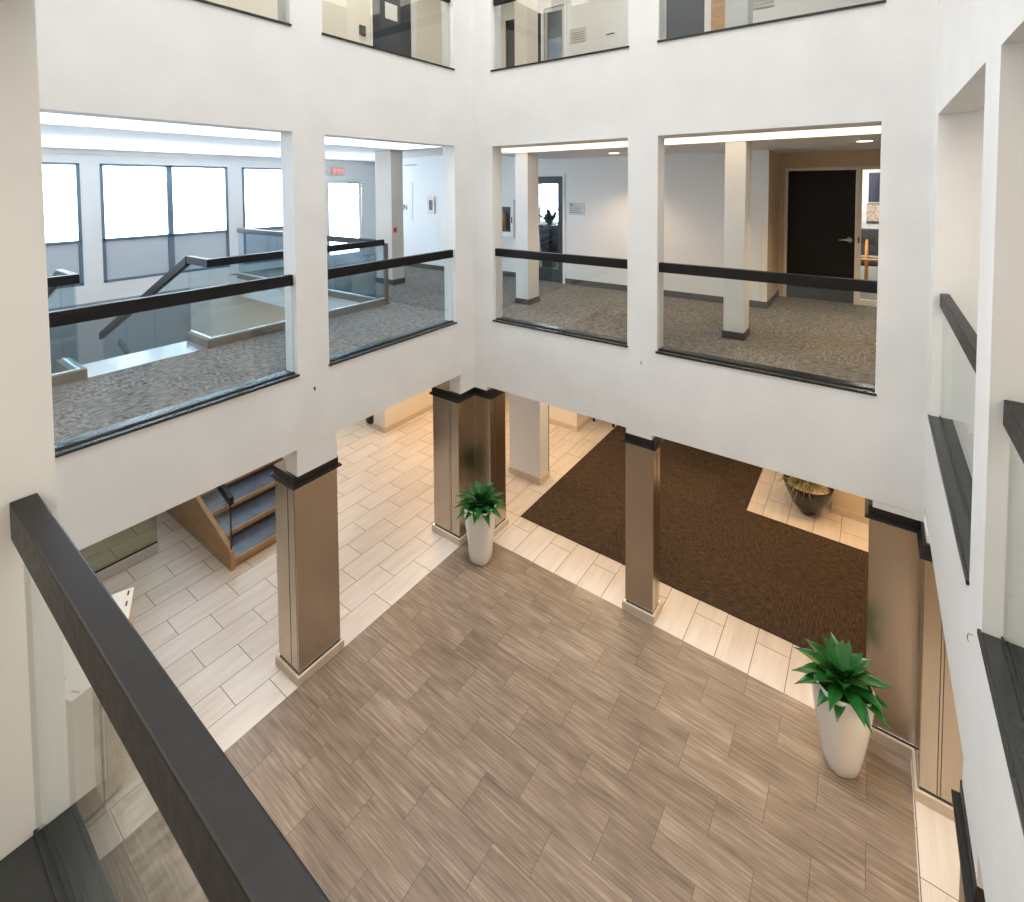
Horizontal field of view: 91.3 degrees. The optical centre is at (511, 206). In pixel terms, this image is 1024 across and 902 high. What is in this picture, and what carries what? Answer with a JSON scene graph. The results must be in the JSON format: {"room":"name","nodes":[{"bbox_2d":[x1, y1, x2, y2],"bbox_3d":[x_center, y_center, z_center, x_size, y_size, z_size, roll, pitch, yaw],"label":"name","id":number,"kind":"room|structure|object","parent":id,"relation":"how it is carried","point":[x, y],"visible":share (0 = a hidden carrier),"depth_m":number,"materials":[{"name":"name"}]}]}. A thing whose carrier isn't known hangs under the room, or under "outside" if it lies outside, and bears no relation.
{"room":"lobby","nodes":[
{"label":"lobby","id":0,"kind":"room"},
{"bbox_2d":[0,0,69,859],"bbox_3d":[-1.473,-4.403,1.179,4.675,13.850,0.200,1,3,36],"label":"wall","id":1,"kind":"structure","parent":0,"point":[27,449],"depth_m":1.31,"materials":[{"name":"paint"}]},
{"bbox_2d":[0,493,330,901],"bbox_3d":[-0.511,1.258,0.742,1.974,0.948,0.212,1,3,36],"label":"guardrail","id":2,"kind":"object","parent":1,"relation":"attached to","point":[235,851],"visible":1,"depth_m":0.86,"materials":[{"name":"black metal"}]},
{"bbox_2d":[49,288,190,373],"bbox_3d":[-7.718,3.064,8.012,0.019,2.750,4.700,1,3,36],"label":"wall","id":3,"kind":"structure","parent":0,"point":[146,330],"depth_m":8.93,"materials":[{"name":"grey paint"}]},
{"bbox_2d":[41,147,375,335],"bbox_3d":[-6.113,-0.015,10.296,0.230,8.700,13.500,1,3,36],"label":"wall","id":4,"kind":"structure","parent":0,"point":[215,317],"depth_m":10.01,"materials":[{"name":"white paint"}]},
{"bbox_2d":[42,162,83,288],"bbox_3d":[-8.559,0.387,6.824,0.070,2.085,4.185,1,3,36],"label":"window","id":5,"kind":"structure","parent":4,"relation":"attached to","point":[67,255],"depth_m":8.41,"materials":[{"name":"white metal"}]},
{"bbox_2d":[99,164,229,282],"bbox_3d":[-6.552,0.264,9.595,0.070,2.085,2.120,1,3,36],"label":"window","id":6,"kind":"structure","parent":4,"relation":"attached to","point":[133,257],"depth_m":9.48,"materials":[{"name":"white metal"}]},
{"bbox_2d":[242,167,283,264],"bbox_3d":[-5.421,0.194,11.157,0.070,2.085,1.150,1,3,36],"label":"window","id":7,"kind":"structure","parent":4,"relation":"attached to","point":[253,243],"depth_m":10.99,"materials":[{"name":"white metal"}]},
{"bbox_2d":[331,167,344,175],"bbox_3d":[-4.350,-0.870,12.514,0.054,0.210,0.380,1,3,36],"label":"exit sign","id":8,"kind":"object","parent":4,"relation":"attached to","point":[335,171],"visible":1,"depth_m":12.49,"materials":[{"name":"red plastic"}]},
{"bbox_2d":[326,178,365,260],"bbox_3d":[-4.208,0.311,12.736,0.229,2.030,1.180,1,3,36],"label":"door","id":9,"kind":"structure","parent":4,"relation":"attached to","point":[360,183],"depth_m":13.02,"materials":[{"name":"white paint"}]},
{"bbox_2d":[35,0,474,549],"bbox_3d":[-2.006,-4.598,4.596,0.200,13.730,5.120,1,3,36],"label":"wall","id":10,"kind":"structure","parent":0,"point":[187,62],"depth_m":4.49,"materials":[{"name":"paint"}]},
{"bbox_2d":[40,112,280,140],"bbox_3d":[-3.730,-0.905,5.786,1.000,0.045,2.732,1,3,36],"label":"ceiling light","id":11,"kind":"object","parent":10,"relation":"attached to","point":[72,120],"depth_m":5.46,"materials":[{"name":"white paint"}]},
{"bbox_2d":[49,274,299,457],"bbox_3d":[-2.606,1.141,3.941,0.212,0.948,1.866,1,3,36],"label":"guardrail","id":12,"kind":"object","parent":10,"relation":"attached to","point":[68,316],"visible":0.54,"depth_m":3.80,"materials":[{"name":"black metal"}]},
{"bbox_2d":[194,0,291,25],"bbox_3d":[-2.625,-2.067,3.812,0.212,0.948,1.866,1,3,36],"label":"guardrail","id":13,"kind":"object","parent":10,"relation":"attached to","point":[202,1],"visible":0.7,"depth_m":4.18,"materials":[{"name":"black metal"}]},
{"bbox_2d":[325,137,439,148],"bbox_3d":[-2.213,-0.998,7.882,1.000,0.045,2.159,1,3,36],"label":"ceiling light","id":14,"kind":"object","parent":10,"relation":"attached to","point":[328,140],"depth_m":7.91,"materials":[{"name":"white paint"}]},
{"bbox_2d":[322,0,454,70],"bbox_3d":[-1.350,-2.146,5.571,0.212,0.948,1.868,1,3,36],"label":"guardrail","id":15,"kind":"object","parent":10,"relation":"attached to","point":[446,1],"visible":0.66,"depth_m":5.43,"materials":[{"name":"black metal"}]},
{"bbox_2d":[327,250,457,365],"bbox_3d":[-1.332,1.062,5.701,0.212,0.948,1.868,1,3,36],"label":"guardrail","id":16,"kind":"object","parent":10,"relation":"attached to","point":[336,272],"visible":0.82,"depth_m":5.55,"materials":[{"name":"black metal"}]},
{"bbox_2d":[206,0,441,64],"bbox_3d":[-3.557,-2.876,6.185,0.120,2.480,10.050,1,3,36],"label":"wall","id":17,"kind":"structure","parent":0,"point":[340,18],"depth_m":7.69,"materials":[{"name":"beige paint"}]},
{"bbox_2d":[359,25,365,35],"bbox_3d":[-2.319,-2.732,7.773,0.030,0.150,0.110,1,3,36],"label":"card reader","id":18,"kind":"object","parent":17,"relation":"attached to","point":[362,29],"visible":1,"depth_m":7.76,"materials":[{"name":"grey plastic"}]},
{"bbox_2d":[370,0,416,57],"bbox_3d":[-1.967,-2.821,8.317,0.080,2.180,0.980,1,3,36],"label":"door","id":19,"kind":"structure","parent":17,"relation":"in","point":[400,37],"depth_m":8.34,"materials":[{"name":"grey"}]},
{"bbox_2d":[385,2,396,21],"bbox_3d":[-1.987,-3.198,8.237,0.005,0.260,0.255,1,3,36],"label":"paper notice","id":20,"kind":"object","parent":19,"relation":"attached to","point":[390,9],"visible":1,"depth_m":8.22,"materials":[{"name":"white paper"}]},
{"bbox_2d":[402,155,443,265],"bbox_3d":[-1.795,0.141,11.091,2.500,2.475,0.240,1,3,36],"label":"wall","id":21,"kind":"structure","parent":0,"point":[425,233],"depth_m":11.04,"materials":[{"name":"white paint"}]},
{"bbox_2d":[403,203,408,215],"bbox_3d":[-2.541,0.072,11.475,0.560,0.290,0.010,1,3,36],"label":"sign","id":22,"kind":"object","parent":21,"relation":"attached to","point":[405,205],"visible":0.38,"depth_m":11.38,"materials":[{"name":"white paint"}]},
{"bbox_2d":[409,183,412,220],"bbox_3d":[-2.276,-0.101,11.272,0.100,0.850,0.015,1,3,36],"label":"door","id":23,"kind":"structure","parent":21,"relation":"in","point":[410,184],"depth_m":11.27,"materials":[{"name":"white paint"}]},
{"bbox_2d":[407,263,443,270],"bbox_3d":[-1.858,1.332,11.034,2.510,0.100,0.012,1,3,36],"label":"baseboard","id":24,"kind":"structure","parent":21,"relation":"attached to","point":[420,265],"depth_m":11.01,"materials":[{"name":"grey plastic"}]},
{"bbox_2d":[427,196,434,213],"bbox_3d":[-1.761,-0.024,10.893,0.220,0.380,0.030,1,3,36],"label":"framed notice","id":25,"kind":"object","parent":21,"relation":"attached to","point":[430,199],"visible":1,"depth_m":10.88,"materials":[{"name":"beige"}]},
{"bbox_2d":[429,200,431,209],"bbox_3d":[-1.768,-0.024,10.883,0.100,0.220,0.006,1,3,36],"label":"picture","id":26,"kind":"object","parent":25,"relation":"attached to","point":[430,201],"depth_m":10.88,"materials":[{"name":"grey plastic"}]},
{"bbox_2d":[40,123,880,161],"bbox_3d":[-0.582,-0.952,6.248,13.500,0.405,13.500,1,3,36],"label":"ceiling","id":27,"kind":"structure","parent":0,"point":[52,135],"depth_m":7.15,"materials":[{"name":"white paint"}]},
{"bbox_2d":[664,126,880,144],"bbox_3d":[2.562,-0.758,5.293,2.160,0.052,0.813,1,3,36],"label":"ceiling light","id":28,"kind":"object","parent":27,"relation":"attached to","point":[803,133],"depth_m":5.15,"materials":[{"name":"white paint"}]},
{"bbox_2d":[855,140,874,141],"bbox_3d":[4.078,-0.752,5.785,0.200,0.009,0.200,1,3,36],"label":"recessed light","id":29,"kind":"object","parent":27,"relation":"in","point":[858,140],"visible":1,"depth_m":5.75,"materials":[{"name":"white paint"}]},
{"bbox_2d":[464,504,496,565],"bbox_3d":[-0.396,4.110,6.326,0.392,0.710,0.392,1,3,36],"label":"vase","id":30,"kind":"object","parent":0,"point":[479,534],"depth_m":6.19,"materials":[{"name":"white ceramic"}]},
{"bbox_2d":[374,388,588,427],"bbox_3d":[-0.278,2.996,10.486,4.863,2.400,1.891,0,2,0],"label":"wall","id":31,"kind":"structure","parent":0,"point":[403,409],"depth_m":9.84,"materials":[{"name":"beige paint"}]},
{"bbox_2d":[63,392,959,901],"bbox_3d":[-0.550,4.461,6.466,13.500,0.001,13.500,1,3,36],"label":"floor","id":32,"kind":"structure","parent":0,"point":[503,729],"depth_m":4.35,"materials":[{"name":"brown wood"}]},
{"bbox_2d":[63,587,133,821],"bbox_3d":[-3.441,4.065,4.096,0.492,1.016,1.053,-2,3,-32],"label":"display stand","id":33,"kind":"object","parent":32,"relation":"on","point":[97,756],"visible":0.42,"depth_m":3.76,"materials":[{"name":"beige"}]},
{"bbox_2d":[95,541,157,581],"bbox_3d":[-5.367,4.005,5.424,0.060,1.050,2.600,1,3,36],"label":"baseboard","id":34,"kind":"structure","parent":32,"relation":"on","point":[151,549],"depth_m":6.21,"materials":[{"name":"silver metal"}]},
{"bbox_2d":[48,256,285,570],"bbox_3d":[-5.358,2.501,7.333,4.580,3.904,2.692,1,3,36],"label":"staircase","id":35,"kind":"structure","parent":32,"relation":"on","point":[241,505],"depth_m":6.73,"materials":[{"name":"wood"}]},
{"bbox_2d":[269,432,343,686],"bbox_3d":[-2.036,3.393,4.996,0.423,2.270,0.523,1,3,36],"label":"pillar","id":36,"kind":"structure","parent":32,"relation":"on","point":[306,500],"depth_m":4.85,"materials":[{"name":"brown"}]},
{"bbox_2d":[366,415,373,425],"bbox_3d":[-2.769,4.011,10.005,0.310,0.640,0.310,1,3,36],"label":"waste bin","id":37,"kind":"object","parent":32,"relation":"on","point":[370,420],"visible":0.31,"depth_m":9.87,"materials":[{"name":"black"}]},
{"bbox_2d":[429,368,508,545],"bbox_3d":[-0.580,3.310,6.875,0.798,2.268,0.738,1,3,36],"label":"pillar","id":38,"kind":"structure","parent":32,"relation":"on","point":[468,416],"depth_m":6.70,"materials":[{"name":"brown metal"}]},
{"bbox_2d":[453,479,506,565],"bbox_3d":[-0.381,3.990,6.319,0.700,0.950,0.693,1,3,36],"label":"potted plant","id":39,"kind":"object","parent":32,"relation":"on","point":[480,505],"visible":1,"depth_m":6.21,"materials":[{"name":"white ceramic"}]},
{"bbox_2d":[508,393,549,484],"bbox_3d":[0.272,3.138,8.128,0.619,2.500,0.294,1,3,36],"label":"column","id":40,"kind":"structure","parent":32,"relation":"on","point":[528,418],"depth_m":8.02,"materials":[{"name":"white paint"}]},
{"bbox_2d":[622,428,663,624],"bbox_3d":[1.446,3.451,5.537,0.383,2.070,0.278,1,3,36],"label":"pillar","id":41,"kind":"structure","parent":32,"relation":"on","point":[642,522],"depth_m":5.45,"materials":[{"name":"brown metal"}]},
{"bbox_2d":[520,425,867,658],"bbox_3d":[4.131,4.391,7.390,6.200,0.008,5.110,1,3,36],"label":"entrance mat","id":42,"kind":"object","parent":32,"relation":"on","point":[793,584],"visible":0.53,"depth_m":6.58,"materials":[{"name":"brown carpet"}]},
{"bbox_2d":[773,472,837,515],"bbox_3d":[4.230,4.071,7.195,0.944,0.665,0.987,1,3,36],"label":"potted grass","id":43,"kind":"object","parent":32,"relation":"on","point":[810,498],"depth_m":7.03,"materials":[{"name":"black"}]},
{"bbox_2d":[791,632,893,778],"bbox_3d":[2.660,4.062,4.061,0.694,0.954,0.714,1,3,36],"label":"agave","id":44,"kind":"object","parent":32,"relation":"on","point":[846,703],"visible":1,"depth_m":3.95,"materials":[{"name":"green plant"}]},
{"bbox_2d":[811,661,875,778],"bbox_3d":[2.671,4.184,4.059,0.416,0.710,0.416,0,2,5],"label":"vase","id":45,"kind":"object","parent":32,"relation":"on","point":[844,743],"depth_m":3.92,"materials":[{"name":"white ceramic"}]},
{"bbox_2d":[865,498,962,821],"bbox_3d":[3.374,3.502,4.019,0.918,2.068,0.738,1,3,36],"label":"pillar","id":46,"kind":"structure","parent":32,"relation":"on","point":[906,646],"depth_m":4.08,"materials":[{"name":"brown metal"}]},
{"bbox_2d":[951,760,984,901],"bbox_3d":[2.078,3.549,2.020,0.454,2.150,0.478,1,3,36],"label":"railing","id":47,"kind":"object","parent":32,"relation":"on","point":[971,889],"depth_m":2.07,"materials":[{"name":"black metal"}]},
{"bbox_2d":[52,254,1007,631],"bbox_3d":[-0.566,1.761,6.357,13.500,0.404,13.500,1,3,36],"label":"floor","id":48,"kind":"structure","parent":0,"point":[833,339],"depth_m":5.96,"materials":[{"name":"grey carpet"}]},
{"bbox_2d":[47,269,87,386],"bbox_3d":[-4.631,1.161,4.447,0.570,1.005,1.185,1,3,36],"label":"guard","id":49,"kind":"object","parent":48,"relation":"on","point":[70,371],"visible":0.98,"depth_m":4.71,"materials":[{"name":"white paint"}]},
{"bbox_2d":[186,239,385,348],"bbox_3d":[-2.912,1.055,6.820,0.570,1.005,2.550,1,3,36],"label":"guard","id":50,"kind":"object","parent":48,"relation":"on","point":[200,338],"visible":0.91,"depth_m":6.08,"materials":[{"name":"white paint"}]},
{"bbox_2d":[237,228,377,302],"bbox_3d":[-3.788,0.978,8.866,4.111,1.005,0.110,1,3,35],"label":"guard","id":51,"kind":"object","parent":48,"relation":"on","point":[331,293],"visible":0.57,"depth_m":8.23,"materials":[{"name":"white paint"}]},
{"bbox_2d":[383,243,389,303],"bbox_3d":[-1.952,1.044,7.755,0.090,0.940,0.060,1,3,36],"label":"end post","id":52,"kind":"object","parent":48,"relation":"on","point":[385,246],"visible":0.85,"depth_m":7.74,"materials":[{"name":"grey metal"}]},
{"bbox_2d":[375,150,404,284],"bbox_3d":[-2.302,0.211,9.411,0.474,2.475,0.304,1,3,36],"label":"pier","id":53,"kind":"object","parent":48,"relation":"on","point":[388,164],"visible":0.89,"depth_m":9.28,"materials":[{"name":"beige paint"}]},
{"bbox_2d":[515,153,539,304],"bbox_3d":[0.237,0.343,7.763,0.254,2.315,0.324,1,3,36],"label":"column","id":54,"kind":"structure","parent":48,"relation":"on","point":[526,164],"depth_m":7.66,"materials":[{"name":"paint"}]},
{"bbox_2d":[539,208,557,267],"bbox_3d":[0.809,0.645,11.123,0.629,1.435,0.757,1,3,36],"label":"planter","id":55,"kind":"object","parent":48,"relation":"on","point":[548,233],"visible":0.9,"depth_m":11.02,"materials":[{"name":"black"}]},
{"bbox_2d":[722,141,750,340],"bbox_3d":[2.686,0.401,5.967,0.249,2.315,0.324,1,3,36],"label":"column","id":56,"kind":"structure","parent":48,"relation":"on","point":[737,153],"depth_m":5.85,"materials":[{"name":"paint"}]},
{"bbox_2d":[861,228,878,279],"bbox_3d":[6.321,0.922,8.596,0.684,1.020,0.590,1,3,36],"label":"armchair","id":57,"kind":"object","parent":48,"relation":"on","point":[869,237],"visible":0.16,"depth_m":8.80,"materials":[{"name":"brown wood"}]},
{"bbox_2d":[548,10,561,39],"bbox_3d":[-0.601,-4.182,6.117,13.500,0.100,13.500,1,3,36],"label":"window","id":58,"kind":"structure","parent":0,"point":[555,18],"depth_m":12.14,"materials":[{"name":"grey glass"}]},
{"bbox_2d":[501,0,879,300],"bbox_3d":[2.391,-1.409,8.893,11.800,5.700,1.200,1,3,36],"label":"wall","id":59,"kind":"structure","parent":0,"point":[694,183],"depth_m":8.11,"materials":[{"name":"white paint"}]},
{"bbox_2d":[502,16,514,67],"bbox_3d":[-0.017,-2.755,9.854,0.360,1.900,0.070,1,3,36],"label":"door","id":60,"kind":"structure","parent":59,"relation":"in","point":[508,24],"depth_m":9.86,"materials":[{"name":"grey"}]},
{"bbox_2d":[502,200,514,236],"bbox_3d":[-0.176,0.241,10.047,0.530,0.740,0.130,1,3,36],"label":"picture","id":61,"kind":"object","parent":59,"relation":"attached to","point":[508,206],"visible":0.7,"depth_m":9.97,"materials":[{"name":"white paint"}]},
{"bbox_2d":[538,173,564,283],"bbox_3d":[0.578,0.407,9.551,1.010,2.040,0.091,1,3,36],"label":"door frame","id":62,"kind":"structure","parent":59,"relation":"in","point":[545,274],"depth_m":9.34,"materials":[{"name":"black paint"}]},
{"bbox_2d":[538,0,566,61],"bbox_3d":[0.740,-2.757,9.306,0.670,1.940,0.070,1,3,36],"label":"door","id":63,"kind":"structure","parent":59,"relation":"in","point":[545,10],"depth_m":9.34,"materials":[{"name":"white paint"}]},
{"bbox_2d":[569,203,584,214],"bbox_3d":[1.176,0.047,9.090,0.315,0.220,0.012,1,3,36],"label":"wall plaque","id":64,"kind":"object","parent":59,"relation":"attached to","point":[574,208],"visible":1,"depth_m":9.08,"materials":[{"name":"silver metal"}]},
{"bbox_2d":[570,26,585,43],"bbox_3d":[1.175,-3.060,8.950,0.320,0.250,0.014,1,3,36],"label":"wall plaque","id":65,"kind":"object","parent":59,"relation":"attached to","point":[577,34],"visible":1,"depth_m":8.94,"materials":[{"name":"silver metal"}]},
{"bbox_2d":[604,21,616,37],"bbox_3d":[1.688,-3.024,8.585,0.240,0.240,0.007,1,3,36],"label":"paper sign","id":66,"kind":"object","parent":59,"relation":"attached to","point":[610,29],"visible":1,"depth_m":8.58,"materials":[{"name":"white paper"}]},
{"bbox_2d":[502,271,778,308],"bbox_3d":[0.809,1.356,10.062,7.972,0.100,1.062,1,3,36],"label":"baseboard","id":67,"kind":"structure","parent":59,"relation":"attached to","point":[718,299],"depth_m":8.07,"materials":[{"name":"grey plastic"}]},
{"bbox_2d":[665,0,710,38],"bbox_3d":[2.732,-2.830,7.860,0.770,2.180,0.070,1,3,36],"label":"door","id":68,"kind":"structure","parent":59,"relation":"in","point":[682,17],"depth_m":7.85,"materials":[{"name":"grey"}]},
{"bbox_2d":[711,0,724,30],"bbox_3d":[3.111,-2.816,7.554,0.198,2.168,0.019,1,3,36],"label":"wood panel","id":69,"kind":"object","parent":59,"relation":"attached to","point":[717,6],"visible":0.44,"depth_m":7.54,"materials":[{"name":"beige wood"}]},
{"bbox_2d":[753,0,773,9],"bbox_3d":[3.591,-3.074,7.196,0.320,0.450,0.020,1,3,36],"label":"sign","id":70,"kind":"object","parent":59,"relation":"attached to","point":[757,4],"visible":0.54,"depth_m":7.19,"materials":[{"name":"silver metal"}]},
{"bbox_2d":[761,221,767,301],"bbox_3d":[3.679,0.809,7.298,0.080,1.179,0.008,1,3,36],"label":"guard","id":71,"kind":"object","parent":59,"relation":"attached to","point":[764,236],"visible":1,"depth_m":7.29,"materials":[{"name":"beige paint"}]},
{"bbox_2d":[471,0,937,514],"bbox_3d":[1.412,-4.540,5.163,4.675,13.930,0.200,1,3,36],"label":"wall","id":72,"kind":"structure","parent":0,"point":[871,64],"depth_m":4.79,"materials":[{"name":"paint"}]},
{"bbox_2d":[490,0,628,71],"bbox_3d":[0.539,-2.170,5.893,1.863,0.948,0.212,1,3,36],"label":"guardrail","id":73,"kind":"object","parent":72,"relation":"attached to","point":[495,2],"visible":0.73,"depth_m":5.92,"materials":[{"name":"black metal"}]},
{"bbox_2d":[492,248,627,347],"bbox_3d":[0.557,1.039,6.023,1.863,0.948,0.212,1,3,36],"label":"guardrail","id":74,"kind":"object","parent":72,"relation":"attached to","point":[511,253],"visible":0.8,"depth_m":5.92,"materials":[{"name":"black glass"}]},
{"bbox_2d":[502,141,627,152],"bbox_3d":[0.667,-0.802,6.662,2.136,0.052,0.812,1,3,36],"label":"ceiling light","id":75,"kind":"object","parent":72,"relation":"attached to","point":[621,143],"depth_m":6.60,"materials":[{"name":"white paint"}]},
{"bbox_2d":[655,262,876,395],"bbox_3d":[2.316,1.080,4.751,1.874,0.948,0.212,1,3,36],"label":"guardrail","id":76,"kind":"object","parent":72,"relation":"attached to","point":[848,284],"visible":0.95,"depth_m":4.62,"materials":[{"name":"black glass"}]},
{"bbox_2d":[657,0,885,42],"bbox_3d":[2.297,-2.129,4.622,1.874,0.948,0.212,1,3,36],"label":"guardrail","id":77,"kind":"object","parent":72,"relation":"attached to","point":[880,1],"visible":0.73,"depth_m":4.46,"materials":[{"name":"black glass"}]},
{"bbox_2d":[538,37,879,280],"bbox_3d":[3.411,-0.081,11.796,13.500,8.600,0.100,1,3,36],"label":"wall","id":78,"kind":"structure","parent":0,"point":[555,44],"depth_m":9.44,"materials":[{"name":"white paint"}]},
{"bbox_2d":[867,204,878,222],"bbox_3d":[6.896,0.144,9.202,0.605,0.340,0.030,1,3,36],"label":"framed picture","id":79,"kind":"object","parent":78,"relation":"attached to","point":[872,210],"visible":0.36,"depth_m":9.31,"materials":[{"name":"beige"}]},
{"bbox_2d":[867,171,879,202],"bbox_3d":[6.891,-0.350,9.180,0.605,0.590,0.035,1,3,36],"label":"framed picture","id":80,"kind":"object","parent":78,"relation":"attached to","point":[873,181],"visible":0.36,"depth_m":9.29,"materials":[{"name":"white paint"}]},
{"bbox_2d":[778,150,880,295],"bbox_3d":[5.295,0.122,7.488,2.290,2.720,0.120,1,3,36],"label":"wall","id":81,"kind":"structure","parent":0,"point":[855,158],"depth_m":7.81,"materials":[{"name":"beige paint"}]},
{"bbox_2d":[783,166,879,306],"bbox_3d":[5.104,0.444,7.554,1.765,2.075,0.111,1,3,36],"label":"door","id":82,"kind":"structure","parent":81,"relation":"in","point":[822,237],"depth_m":7.75,"materials":[{"name":"black wood"}]},
{"bbox_2d":[832,489,864,515],"bbox_3d":[5.851,3.179,6.316,3.000,2.500,0.145,1,3,36],"label":"wall","id":83,"kind":"structure","parent":0,"point":[844,500],"depth_m":7.06,"materials":[{"name":"beige paint"}]},
{"bbox_2d":[373,404,868,524],"bbox_3d":[2.793,4.287,9.056,10.682,0.100,3.267,1,3,24],"label":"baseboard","id":84,"kind":"structure","parent":83,"relation":"attached to","point":[835,510],"depth_m":9.68,"materials":[{"name":"beige tile"}]},
{"bbox_2d":[924,0,1023,901],"bbox_3d":[1.944,-4.446,1.742,0.200,13.850,5.120,1,3,36],"label":"wall","id":85,"kind":"structure","parent":0,"point":[980,43],"depth_m":1.98,"materials":[{"name":"paint"}]},
{"bbox_2d":[928,293,1008,596],"bbox_3d":[2.644,1.152,2.901,0.212,0.948,1.955,1,3,36],"label":"guardrail","id":86,"kind":"object","parent":85,"relation":"attached to","point":[952,432],"visible":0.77,"depth_m":2.89,"materials":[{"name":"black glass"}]},
{"bbox_2d":[977,400,1023,835],"bbox_3d":[1.344,1.232,1.106,0.212,0.948,1.902,1,3,36],"label":"guardrail","id":87,"kind":"object","parent":85,"relation":"attached to","point":[1003,660],"visible":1,"depth_m":1.71,"materials":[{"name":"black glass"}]},
{"bbox_2d":[969,105,983,333],"bbox_3d":[4.245,0.302,3.173,2.029,2.720,0.430,1,3,36],"label":"wall","id":88,"kind":"structure","parent":0,"point":[979,114],"depth_m":3.57,"materials":[{"name":"paint"}]},
{"bbox_3d":[-0.584,-1.404,6.230,13.500,0.500,13.500,1,3,36],"label":"floor","id":89,"kind":"structure","parent":0,"visible":0},
{"bbox_2d":[514,0,537,65],"bbox_3d":[0.218,-2.957,7.630,0.254,2.480,0.324,1,3,36],"label":"column","id":90,"kind":"structure","parent":89,"relation":"on","point":[525,11],"depth_m":7.54,"materials":[{"name":"beige paint"}]},
{"bbox_2d":[727,0,752,27],"bbox_3d":[2.667,-2.898,5.834,0.249,2.480,0.324,1,3,36],"label":"column","id":91,"kind":"structure","parent":89,"relation":"on","point":[739,12],"depth_m":5.75,"materials":[{"name":"paint"}]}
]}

